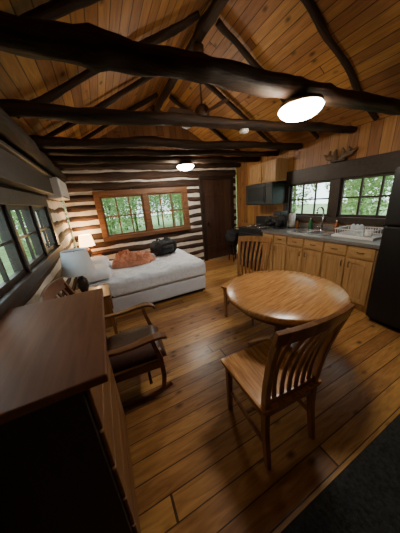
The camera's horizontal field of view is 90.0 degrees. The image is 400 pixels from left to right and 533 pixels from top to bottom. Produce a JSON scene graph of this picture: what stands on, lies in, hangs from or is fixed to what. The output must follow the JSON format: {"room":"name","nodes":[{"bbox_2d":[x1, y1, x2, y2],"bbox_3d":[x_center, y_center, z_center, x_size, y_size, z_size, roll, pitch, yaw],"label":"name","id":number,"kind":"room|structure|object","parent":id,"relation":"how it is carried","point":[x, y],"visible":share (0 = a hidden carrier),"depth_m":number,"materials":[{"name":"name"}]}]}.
{"room":"log cabin interior","nodes":[
{"label":"log cabin interior","id":0,"kind":"room"},
{"bbox_2d":[0,143,78,306],"bbox_3d":[-1.170,0.139,1.124,0.262,2.322,6.301,-13,20,-23],"label":"wall","id":1,"kind":"structure","parent":0,"point":[57,211],"depth_m":2.60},
{"bbox_2d":[0,139,53,194],"bbox_3d":[-1.262,-0.655,1.283,0.129,0.215,2.690,-13,20,-23],"label":"trim","id":2,"kind":"structure","parent":1,"relation":"attached to","point":[17,171],"depth_m":1.49,"materials":[{"name":"brown wood"}]},
{"bbox_2d":[0,187,63,318],"bbox_3d":[-1.308,-0.193,1.393,0.125,0.671,2.570,-13,20,-23],"label":"window","id":3,"kind":"structure","parent":1,"relation":"in","point":[14,289],"depth_m":1.46,"materials":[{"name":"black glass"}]},
{"bbox_2d":[0,107,66,182],"bbox_3d":[-1.075,-0.797,0.885,0.191,0.185,6.171,-13,20,-23],"label":"log","id":4,"kind":"object","parent":1,"relation":"attached to","point":[11,133],"visible":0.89,"depth_m":1.49,"materials":[{"name":"brown wood"}]},
{"bbox_2d":[48,177,69,200],"bbox_3d":[-2.062,-1.108,2.906,0.170,0.260,0.780,-13,20,-23],"label":"air conditioner","id":5,"kind":"object","parent":1,"relation":"attached to","point":[60,191],"visible":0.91,"depth_m":2.61,"materials":[{"name":"white plastic"}]},
{"bbox_2d":[61,105,236,260],"bbox_3d":[-0.818,-1.604,4.541,3.900,3.417,0.231,-13,20,-23],"label":"wall","id":6,"kind":"structure","parent":0,"point":[81,211],"depth_m":4.19,"materials":[{"name":"brown wood"}]},
{"bbox_2d":[92,186,190,241],"bbox_3d":[-1.170,-1.191,4.414,1.970,0.982,0.140,-13,20,-23],"label":"window","id":7,"kind":"structure","parent":6,"relation":"in","point":[98,196],"depth_m":4.33,"materials":[{"name":"brown wood"}]},
{"bbox_2d":[198,175,234,260],"bbox_3d":[0.472,-1.244,5.236,0.970,2.090,0.160,-13,20,-23],"label":"door","id":8,"kind":"structure","parent":6,"relation":"in","point":[216,192],"depth_m":5.17,"materials":[{"name":"brown wood"}]},
{"bbox_2d":[0,0,399,165],"bbox_3d":[0.511,-1.875,1.400,4.300,1.273,6.700,-13,20,-23],"label":"ceiling","id":9,"kind":"structure","parent":0,"point":[282,36],"depth_m":2.00,"materials":[{"name":"brown wood"}]},
{"bbox_2d":[19,0,100,20],"bbox_3d":[-0.422,-1.676,1.150,1.761,1.028,0.084,-13,20,-23],"label":"rafter","id":10,"kind":"object","parent":9,"relation":"attached to","point":[53,10],"visible":0.48,"depth_m":1.06,"materials":[{"name":"brown wood"}]},
{"bbox_2d":[44,77,153,135],"bbox_3d":[-1.088,-2.055,2.454,1.757,1.031,0.087,-13,20,-23],"label":"rafter","id":11,"kind":"object","parent":9,"relation":"attached to","point":[105,103],"visible":0.57,"depth_m":2.44,"materials":[{"name":"brown wood"}]},
{"bbox_2d":[17,10,199,118],"bbox_3d":[-0.757,-1.861,1.801,1.761,1.029,0.085,-13,20,-24],"label":"rafter","id":12,"kind":"object","parent":9,"relation":"attached to","point":[174,29],"visible":0.54,"depth_m":1.83,"materials":[{"name":"brown wood"}]},
{"bbox_2d":[81,92,157,138],"bbox_3d":[-1.459,-2.262,3.184,1.759,1.029,0.077,-13,20,-23],"label":"rafter","id":13,"kind":"object","parent":9,"relation":"attached to","point":[150,98],"visible":0.55,"depth_m":3.26,"materials":[{"name":"brown wood"}]},
{"bbox_2d":[54,163,239,170],"bbox_3d":[-0.748,-2.081,4.147,3.813,0.159,0.144,-13,20,-23],"label":"tie beam","id":14,"kind":"structure","parent":9,"relation":"attached to","point":[104,166],"depth_m":3.90,"materials":[{"name":"brown wood"}]},
{"bbox_2d":[47,155,259,164],"bbox_3d":[-0.473,-1.926,3.609,3.814,0.138,0.149,-12,20,-22],"label":"tie beam","id":15,"kind":"structure","parent":9,"relation":"attached to","point":[56,159],"depth_m":3.36,"materials":[{"name":"brown wood"}]},
{"bbox_2d":[177,162,193,170],"bbox_3d":[-0.271,-1.857,3.730,0.320,0.125,0.320,-13,20,-23],"label":"ceiling light","id":16,"kind":"object","parent":15,"relation":"attached to","point":[185,166],"visible":1,"depth_m":3.62,"materials":[{"name":"white glass"}]},
{"bbox_2d":[39,148,278,156],"bbox_3d":[-0.243,-1.801,3.153,3.816,0.117,0.125,-12,20,-21],"label":"tie beam","id":17,"kind":"structure","parent":9,"relation":"attached to","point":[116,151],"depth_m":2.92,"materials":[{"name":"brown wood"}]},
{"bbox_2d":[29,135,302,150],"bbox_3d":[-0.046,-1.698,2.762,3.821,0.153,0.147,-12,19,-20],"label":"tie beam","id":18,"kind":"structure","parent":9,"relation":"attached to","point":[47,142],"depth_m":2.50,"materials":[{"name":"brown wood"}]},
{"bbox_2d":[0,99,356,133],"bbox_3d":[0.318,-1.473,2.056,3.821,0.138,0.143,-12,19,-20],"label":"tie beam","id":19,"kind":"structure","parent":9,"relation":"attached to","point":[12,107],"depth_m":1.71,"materials":[{"name":"brown wood"}]},
{"bbox_2d":[239,128,248,133],"bbox_3d":[0.472,-1.444,2.142,0.100,0.037,0.100,-13,20,-23],"label":"smoke detector","id":20,"kind":"object","parent":19,"relation":"attached to","point":[244,130],"visible":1,"depth_m":2.11,"materials":[{"name":"white plastic"}]},
{"bbox_2d":[152,0,228,111],"bbox_3d":[0.482,-2.274,1.269,0.171,0.154,6.202,-13,20,-23],"label":"ridge beam","id":21,"kind":"structure","parent":9,"relation":"attached to","point":[207,20],"depth_m":2.12,"materials":[{"name":"brown wood"}]},
{"bbox_2d":[167,42,229,128],"bbox_3d":[0.006,-2.161,2.392,0.707,0.725,0.707,-1,19,12],"label":"ceiling fan","id":22,"kind":"object","parent":21,"relation":"hanging from","point":[201,109],"visible":0.46,"depth_m":2.33,"materials":[{"name":"brown wood"}]},
{"bbox_2d":[0,10,399,114],"bbox_3d":[0.627,-1.303,1.450,3.812,0.176,0.177,-13,20,-23],"label":"tie beam","id":23,"kind":"structure","parent":9,"relation":"attached to","point":[94,48],"depth_m":1.04,"materials":[{"name":"brown wood"}]},
{"bbox_2d":[278,93,324,121],"bbox_3d":[0.772,-1.203,1.541,0.320,0.125,0.320,-13,20,-23],"label":"ceiling light","id":24,"kind":"object","parent":23,"relation":"attached to","point":[299,108],"visible":1,"depth_m":1.45,"materials":[{"name":"white glass"}]},
{"bbox_2d":[169,94,239,150],"bbox_3d":[0.288,-2.667,3.955,1.761,1.031,0.089,-13,20,-23],"label":"rafter","id":25,"kind":"object","parent":9,"relation":"attached to","point":[174,100],"visible":0.34,"depth_m":3.59,"materials":[{"name":"brown wood"}]},
{"bbox_2d":[204,84,279,150],"bbox_3d":[0.661,-2.457,3.224,1.759,1.028,0.078,-13,20,-24],"label":"rafter","id":26,"kind":"object","parent":9,"relation":"attached to","point":[212,88],"visible":0.56,"depth_m":3.12,"materials":[{"name":"brown wood"}]},
{"bbox_2d":[215,17,318,138],"bbox_3d":[0.989,-2.268,2.578,1.762,1.025,0.078,-13,20,-24],"label":"rafter","id":27,"kind":"object","parent":9,"relation":"attached to","point":[222,28],"visible":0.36,"depth_m":2.22,"materials":[{"name":"brown wood"}]},
{"bbox_2d":[300,0,378,120],"bbox_3d":[1.323,-2.078,1.929,1.759,1.033,0.086,-13,20,-23],"label":"rafter","id":28,"kind":"object","parent":9,"relation":"attached to","point":[311,6],"visible":0.77,"depth_m":1.87,"materials":[{"name":"brown wood"}]},
{"bbox_2d":[106,254,399,532],"bbox_3d":[0.742,0.863,2.308,4.300,0.100,6.700,-13,20,-23],"label":"floor","id":29,"kind":"structure","parent":0,"point":[198,466],"depth_m":1.44,"materials":[{"name":"brown wood"}]},
{"bbox_2d":[0,288,140,532],"bbox_3d":[-0.580,0.783,0.974,0.440,1.100,0.730,-13,20,-23],"label":"dresser","id":30,"kind":"object","parent":29,"relation":"on","point":[66,463],"visible":1,"depth_m":0.64,"materials":[{"name":"brown wood"}]},
{"bbox_2d":[74,283,117,333],"bbox_3d":[-1.258,0.602,2.454,0.450,0.620,0.424,-13,20,-23],"label":"nightstand","id":31,"kind":"object","parent":29,"relation":"on","point":[108,302],"visible":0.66,"depth_m":2.34,"materials":[{"name":"brown wood"}]},
{"bbox_2d":[60,247,95,291],"bbox_3d":[-1.342,0.074,2.235,0.323,0.529,0.323,-13,20,-23],"label":"table lamp","id":32,"kind":"object","parent":31,"relation":"on","point":[75,262],"visible":0.86,"depth_m":2.10,"materials":[{"name":"fabric"}]},
{"bbox_2d":[38,277,172,408],"bbox_3d":[-0.694,0.576,1.674,0.739,1.063,0.635,-12,19,-20],"label":"rocking chair","id":33,"kind":"object","parent":29,"relation":"on","point":[139,347],"visible":0.55,"depth_m":1.60,"materials":[{"name":"brown wood"}]},
{"bbox_2d":[106,324,166,373],"bbox_3d":[-0.580,0.681,1.753,0.480,0.081,0.450,-12,19,-20],"label":"seat cushion","id":34,"kind":"object","parent":33,"relation":"on","point":[144,355],"depth_m":1.63,"materials":[{"name":"brown leather"}]},
{"bbox_2d":[89,249,205,312],"bbox_3d":[-1.013,0.201,3.639,1.942,0.595,1.310,-13,20,-23],"label":"bed","id":35,"kind":"object","parent":29,"relation":"on","point":[179,273],"visible":0.54,"depth_m":3.19,"materials":[{"name":"white fabric"}]},
{"bbox_2d":[83,264,112,282],"bbox_3d":[-1.543,0.078,2.968,0.420,0.154,0.580,-15,21,-29],"label":"pillow","id":36,"kind":"object","parent":35,"relation":"on","point":[102,271],"visible":0.73,"depth_m":2.79,"materials":[{"name":"fabric"}]},
{"bbox_2d":[90,256,108,264],"bbox_3d":[-1.834,-0.079,3.516,0.420,0.154,0.580,-11,19,-19],"label":"pillow","id":37,"kind":"object","parent":35,"relation":"on","point":[96,259],"visible":0.48,"depth_m":3.41,"materials":[{"name":"fabric"}]},
{"bbox_2d":[112,249,154,267],"bbox_3d":[-1.210,-0.194,3.588,0.740,0.225,0.598,-13,20,-23],"label":"blanket","id":38,"kind":"object","parent":35,"relation":"on","point":[125,258],"visible":1,"depth_m":3.42,"materials":[{"name":"orange fabric"}]},
{"bbox_2d":[150,237,176,255],"bbox_3d":[-0.728,-0.414,3.987,0.532,0.316,0.411,-18,22,-34],"label":"backpack","id":39,"kind":"object","parent":35,"relation":"on","point":[167,245],"visible":1,"depth_m":3.86,"materials":[{"name":"black fabric"}]},
{"bbox_2d":[228,243,237,261],"bbox_3d":[0.890,-0.396,5.150,0.340,0.476,0.340,-13,20,-23],"label":"stool","id":40,"kind":"object","parent":29,"relation":"on","point":[235,244],"visible":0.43,"depth_m":5.13,"materials":[{"name":"brown wood"}]},
{"bbox_2d":[225,227,238,243],"bbox_3d":[0.866,-0.793,5.006,0.396,0.364,0.499,8,22,35],"label":"duffel bag","id":41,"kind":"object","parent":40,"relation":"on","point":[231,236],"visible":0.68,"depth_m":4.86,"materials":[{"name":"black fabric"}]},
{"bbox_2d":[221,236,271,325],"bbox_3d":[0.624,0.155,2.663,0.480,1.037,0.571,10,23,37],"label":"dining chair","id":42,"kind":"object","parent":29,"relation":"on","point":[261,239],"visible":0.51,"depth_m":2.71,"materials":[{"name":"brown wood"}]},
{"bbox_2d":[238,216,277,270],"bbox_3d":[1.284,-0.521,4.396,0.641,1.080,0.745,-13,20,-23],"label":"stove","id":43,"kind":"object","parent":29,"relation":"on","point":[255,229],"visible":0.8,"depth_m":4.28,"materials":[{"name":"black metal"}]},
{"bbox_2d":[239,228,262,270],"bbox_3d":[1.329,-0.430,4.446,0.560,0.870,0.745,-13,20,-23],"label":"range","id":44,"kind":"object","parent":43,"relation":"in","point":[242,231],"depth_m":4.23,"materials":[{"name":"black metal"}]},
{"bbox_2d":[238,224,275,230],"bbox_3d":[1.284,-0.852,4.301,0.580,0.024,0.745,-13,20,-23],"label":"cooktop","id":45,"kind":"object","parent":43,"relation":"in","point":[255,227],"depth_m":4.24,"materials":[{"name":"black metal"}]},
{"bbox_2d":[265,216,273,225],"bbox_3d":[1.438,-0.947,4.141,0.187,0.202,0.170,0,19,14],"label":"kettle","id":46,"kind":"object","parent":43,"relation":"on","point":[270,222],"visible":1,"depth_m":4.10,"materials":[{"name":"black metal"}]},
{"bbox_2d":[262,232,287,269],"bbox_3d":[1.621,-0.239,3.858,0.638,0.872,0.590,-13,20,-23],"label":"base cabinet","id":47,"kind":"object","parent":29,"relation":"on","point":[278,250],"visible":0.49,"depth_m":3.64,"materials":[{"name":"brown wood"}]},
{"bbox_2d":[221,302,354,470],"bbox_3d":[0.469,0.638,1.250,0.480,1.037,0.571,-12,20,-21],"label":"dining chair","id":48,"kind":"object","parent":29,"relation":"on","point":[270,376],"visible":1,"depth_m":1.13,"materials":[{"name":"brown wood"}]},
{"bbox_2d":[226,270,350,366],"bbox_3d":[0.759,0.550,1.891,0.990,0.750,0.990,-17,22,-33],"label":"dining table","id":49,"kind":"object","parent":29,"relation":"on","point":[283,299],"visible":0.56,"depth_m":1.64,"materials":[{"name":"brown wood"}]},
{"bbox_2d":[286,236,324,276],"bbox_3d":[1.892,-0.086,3.328,0.638,0.872,0.640,-13,20,-23],"label":"base cabinet","id":50,"kind":"object","parent":29,"relation":"on","point":[304,255],"visible":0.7,"depth_m":3.13,"materials":[{"name":"brown wood"}]},
{"bbox_2d":[280,414,399,532],"bbox_3d":[1.257,1.276,0.755,1.480,0.010,1.120,-13,20,-23],"label":"rug","id":51,"kind":"object","parent":29,"relation":"on","point":[364,497],"visible":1,"depth_m":1.04,"materials":[{"name":"black carpet"}]},
{"bbox_2d":[321,241,378,312],"bbox_3d":[2.169,0.071,2.784,0.638,0.872,0.620,-13,20,-23],"label":"base cabinet","id":52,"kind":"object","parent":29,"relation":"on","point":[351,267],"visible":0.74,"depth_m":2.57,"materials":[{"name":"brown wood"}]},
{"bbox_2d":[261,226,380,248],"bbox_3d":[1.872,-0.513,3.168,0.623,0.040,1.875,-13,20,-23],"label":"countertop","id":53,"kind":"structure","parent":52,"relation":"on","point":[364,243],"depth_m":2.79,"materials":[{"name":"grey stone"}]},
{"bbox_2d":[273,211,287,228],"bbox_3d":[1.520,-0.884,3.800,0.182,0.320,0.180,-13,20,-23],"label":"coffee maker","id":54,"kind":"object","parent":53,"relation":"on","point":[281,223],"visible":1,"depth_m":3.76,"materials":[{"name":"black plastic"}]},
{"bbox_2d":[288,211,295,227],"bbox_3d":[1.740,-0.887,3.784,0.140,0.300,0.140,-13,20,-23],"label":"paper towel holder","id":55,"kind":"object","parent":53,"relation":"on","point":[291,224],"visible":0.94,"depth_m":3.75,"materials":[{"name":"white paper"}]},
{"bbox_2d":[308,218,312,228],"bbox_3d":[1.939,-0.753,3.507,0.064,0.190,0.063,-13,20,-23],"label":"bottle","id":56,"kind":"object","parent":53,"relation":"on","point":[310,224],"visible":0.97,"depth_m":3.49,"materials":[{"name":"green glass"}]},
{"bbox_2d":[287,228,338,235],"bbox_3d":[1.830,-0.545,3.256,0.400,0.045,0.680,-13,20,-23],"label":"sink","id":57,"kind":"object","parent":53,"relation":"in","point":[302,230],"visible":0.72,"depth_m":3.27,"materials":[{"name":"silver metal"}]},
{"bbox_2d":[316,206,323,229],"bbox_3d":[1.960,-0.777,3.254,0.118,0.391,0.199,9,23,36],"label":"faucet","id":58,"kind":"object","parent":53,"relation":"on","point":[321,228],"visible":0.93,"depth_m":3.27,"materials":[{"name":"silver metal"}]},
{"bbox_2d":[333,220,338,231],"bbox_3d":[2.133,-0.634,3.130,0.060,0.170,0.059,-13,20,-23],"label":"bottle","id":59,"kind":"object","parent":53,"relation":"on","point":[336,225],"visible":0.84,"depth_m":3.11,"materials":[{"name":"orange plastic"}]},
{"bbox_2d":[331,225,381,240],"bbox_3d":[2.132,-0.461,2.693,0.340,0.115,0.500,-13,20,-23],"label":"dish rack","id":60,"kind":"object","parent":53,"relation":"on","point":[345,234],"visible":0.77,"depth_m":2.63,"materials":[{"name":"white plastic"}]},
{"bbox_2d":[350,224,354,232],"bbox_3d":[2.097,-0.521,2.741,0.130,0.128,0.030,-13,20,-24],"label":"plate","id":61,"kind":"object","parent":60,"relation":"in","point":[352,227],"visible":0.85,"depth_m":2.74,"materials":[{"name":"white ceramic"}]},
{"bbox_2d":[331,231,381,240],"bbox_3d":[2.136,-0.420,2.706,0.340,0.030,0.500,-13,20,-23],"label":"tray","id":62,"kind":"object","parent":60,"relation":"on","point":[375,236],"depth_m":2.63,"materials":[{"name":"white plastic"}]},
{"bbox_2d":[354,224,359,233],"bbox_3d":[2.119,-0.508,2.698,0.130,0.128,0.030,-13,20,-24],"label":"plate","id":63,"kind":"object","parent":60,"relation":"in","point":[356,225],"visible":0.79,"depth_m":2.70,"materials":[{"name":"white ceramic"}]},
{"bbox_2d":[359,224,363,233],"bbox_3d":[2.141,-0.496,2.655,0.130,0.128,0.030,-13,20,-24],"label":"plate","id":64,"kind":"object","parent":60,"relation":"in","point":[361,227],"visible":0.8,"depth_m":2.66,"materials":[{"name":"white ceramic"}]},
{"bbox_2d":[364,229,373,235],"bbox_3d":[2.171,-0.436,2.569,0.090,0.070,0.089,-13,20,-23],"label":"mug","id":65,"kind":"object","parent":60,"relation":"in","point":[365,233],"visible":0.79,"depth_m":2.54,"materials":[{"name":"white ceramic"}]},
{"bbox_2d":[366,167,399,331],"bbox_3d":[2.382,-0.118,1.980,0.760,1.700,0.740,-13,20,-23],"label":"refrigerator","id":66,"kind":"object","parent":29,"relation":"on","point":[383,307],"visible":1,"depth_m":2.11,"materials":[{"name":"black metal"}]},
{"bbox_3d":[-2.087,0.121,4.048,0.370,0.660,0.284,-13,20,-23],"label":"nightstand","id":67,"kind":"object","parent":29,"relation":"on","visible":0},
{"bbox_2d":[78,234,94,256],"bbox_3d":[-2.165,-0.389,3.849,0.271,0.443,0.271,-13,20,-23],"label":"table lamp","id":68,"kind":"object","parent":67,"relation":"on","point":[85,240],"visible":0.84,"depth_m":3.74,"materials":[{"name":"fabric"}]},
{"bbox_2d":[236,115,399,227],"bbox_3d":[2.434,-0.696,2.721,0.100,2.320,6.300,-13,20,-23],"label":"wall","id":69,"kind":"structure","parent":0,"point":[380,136],"depth_m":3.15,"materials":[{"name":"brown wood"}]},
{"bbox_2d":[250,158,288,184],"bbox_3d":[1.344,-1.882,4.025,0.322,0.380,0.760,-13,20,-23],"label":"upper cabinet","id":70,"kind":"object","parent":69,"relation":"attached to","point":[274,170],"visible":0.98,"depth_m":3.79,"materials":[{"name":"brown wood"}]},
{"bbox_2d":[246,181,285,204],"bbox_3d":[1.332,-1.496,4.130,0.421,0.405,0.760,-13,20,-23],"label":"microwave","id":71,"kind":"object","parent":70,"relation":"attached to","point":[269,193],"visible":0.99,"depth_m":3.88,"materials":[{"name":"black metal"}]},
{"bbox_2d":[287,222,382,233],"bbox_3d":[1.972,-0.730,3.588,0.024,0.085,2.580,-13,20,-23],"label":"trim","id":72,"kind":"structure","parent":69,"relation":"attached to","point":[302,225],"depth_m":3.29,"materials":[{"name":"grey laminate"}]},
{"bbox_2d":[324,146,357,162],"bbox_3d":[2.021,-1.616,2.905,0.093,0.179,0.473,-13,20,-23],"label":"ornament","id":73,"kind":"object","parent":69,"relation":"attached to","point":[344,155],"visible":1,"depth_m":2.86,"materials":[{"name":"brown wood"}]},
{"bbox_2d":[283,150,399,225],"bbox_3d":[2.120,-1.139,3.123,0.140,0.883,1.950,-13,20,-23],"label":"window","id":74,"kind":"structure","parent":69,"relation":"in","point":[384,164],"depth_m":3.02,"materials":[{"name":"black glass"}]},
{"label":"outside","id":75,"kind":"structure","parent":0,"visible":0},
{"bbox_2d":[0,202,388,282],"bbox_3d":[-3.338,-0.714,9.683,62.000,0.100,60.000,-13,20,-23],"label":"ground","id":76,"kind":"structure","parent":75,"point":[307,208],"depth_m":19.84,"materials":[{"name":"green plant"}]},
{"bbox_2d":[0,206,64,257],"bbox_3d":[-7.008,-2.838,7.776,2.912,5.704,2.930,-13,20,-23],"label":"tree","id":77,"kind":"object","parent":76,"relation":"on","point":[19,229],"visible":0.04,"depth_m":7.87,"materials":[{"name":"green plant"}]},
{"bbox_2d":[103,198,121,234],"bbox_3d":[-6.996,-5.176,14.330,2.830,6.011,2.806,-8,19,-10],"label":"tree","id":78,"kind":"object","parent":76,"relation":"on","point":[114,198],"visible":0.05,"depth_m":14.77,"materials":[{"name":"green plant"}]},
{"bbox_2d":[102,196,136,234],"bbox_3d":[-4.313,-3.620,8.962,2.830,6.011,2.806,-8,19,-10],"label":"tree","id":79,"kind":"object","parent":76,"relation":"on","point":[108,207],"visible":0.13,"depth_m":9.24,"materials":[{"name":"green plant"}]},
{"bbox_2d":[109,197,137,229],"bbox_3d":[-7.050,-6.175,17.840,2.830,5.704,2.806,-8,19,-10],"label":"tree","id":80,"kind":"object","parent":76,"relation":"on","point":[122,197],"visible":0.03,"depth_m":18.38,"materials":[{"name":"green plant"}]},
{"bbox_2d":[110,195,152,230],"bbox_3d":[-4.250,-4.701,12.201,2.830,6.011,2.806,-8,19,-10],"label":"tree","id":81,"kind":"object","parent":76,"relation":"on","point":[135,217],"visible":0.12,"depth_m":12.40,"materials":[{"name":"green plant"}]},
{"bbox_2d":[136,195,158,213],"bbox_3d":[-4.268,-6.031,15.438,2.912,6.499,2.930,-13,20,-23],"label":"tree","id":82,"kind":"object","parent":76,"relation":"on","point":[150,195],"visible":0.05,"depth_m":15.68,"materials":[{"name":"green plant"}]},
{"bbox_2d":[149,194,167,224],"bbox_3d":[-4.314,-6.938,18.978,2.912,5.999,2.930,-13,20,-23],"label":"tree","id":83,"kind":"object","parent":76,"relation":"on","point":[157,215],"visible":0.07,"depth_m":19.47,"materials":[{"name":"green plant"}]},
{"bbox_2d":[149,193,182,225],"bbox_3d":[-1.585,-4.475,10.070,2.912,6.499,2.930,-13,20,-23],"label":"tree","id":84,"kind":"object","parent":76,"relation":"on","point":[178,194],"visible":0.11,"depth_m":10.34,"materials":[{"name":"green plant"}]},
{"bbox_2d":[163,194,182,224],"bbox_3d":[-1.561,-5.569,13.358,2.912,6.499,2.930,-13,20,-23],"label":"tree","id":85,"kind":"object","parent":76,"relation":"on","point":[180,218],"visible":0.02,"depth_m":13.83,"materials":[{"name":"green plant"}]},
{"bbox_2d":[167,195,182,222],"bbox_3d":[-1.487,-6.280,16.747,2.830,5.704,2.806,-8,19,-10],"label":"tree","id":86,"kind":"object","parent":76,"relation":"on","point":[174,195],"visible":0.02,"depth_m":16.95,"materials":[{"name":"green plant"}]},
{"bbox_2d":[292,184,319,212],"bbox_3d":[4.747,-4.955,9.893,2.830,6.511,2.806,-8,19,-10],"label":"tree","id":87,"kind":"object","parent":76,"relation":"on","point":[295,189],"visible":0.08,"depth_m":10.08,"materials":[{"name":"green plant"}]},
{"bbox_2d":[325,175,393,214],"bbox_3d":[6.131,-3.946,7.318,2.912,5.999,2.930,-13,20,-23],"label":"tree","id":88,"kind":"object","parent":76,"relation":"on","point":[350,184],"visible":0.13,"depth_m":7.46,"materials":[{"name":"green plant"}]},
{"bbox_2d":[341,175,393,214],"bbox_3d":[8.212,-4.840,9.955,2.830,5.704,2.806,-8,19,-10],"label":"tree","id":89,"kind":"object","parent":76,"relation":"on","point":[392,176],"visible":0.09,"depth_m":9.95,"materials":[{"name":"green plant"}]},
{"bbox_2d":[345,177,393,213],"bbox_3d":[10.492,-6.042,12.509,2.830,6.011,2.806,-8,19,-10],"label":"tree","id":90,"kind":"object","parent":76,"relation":"on","point":[391,177],"visible":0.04,"depth_m":12.55,"materials":[{"name":"green plant"}]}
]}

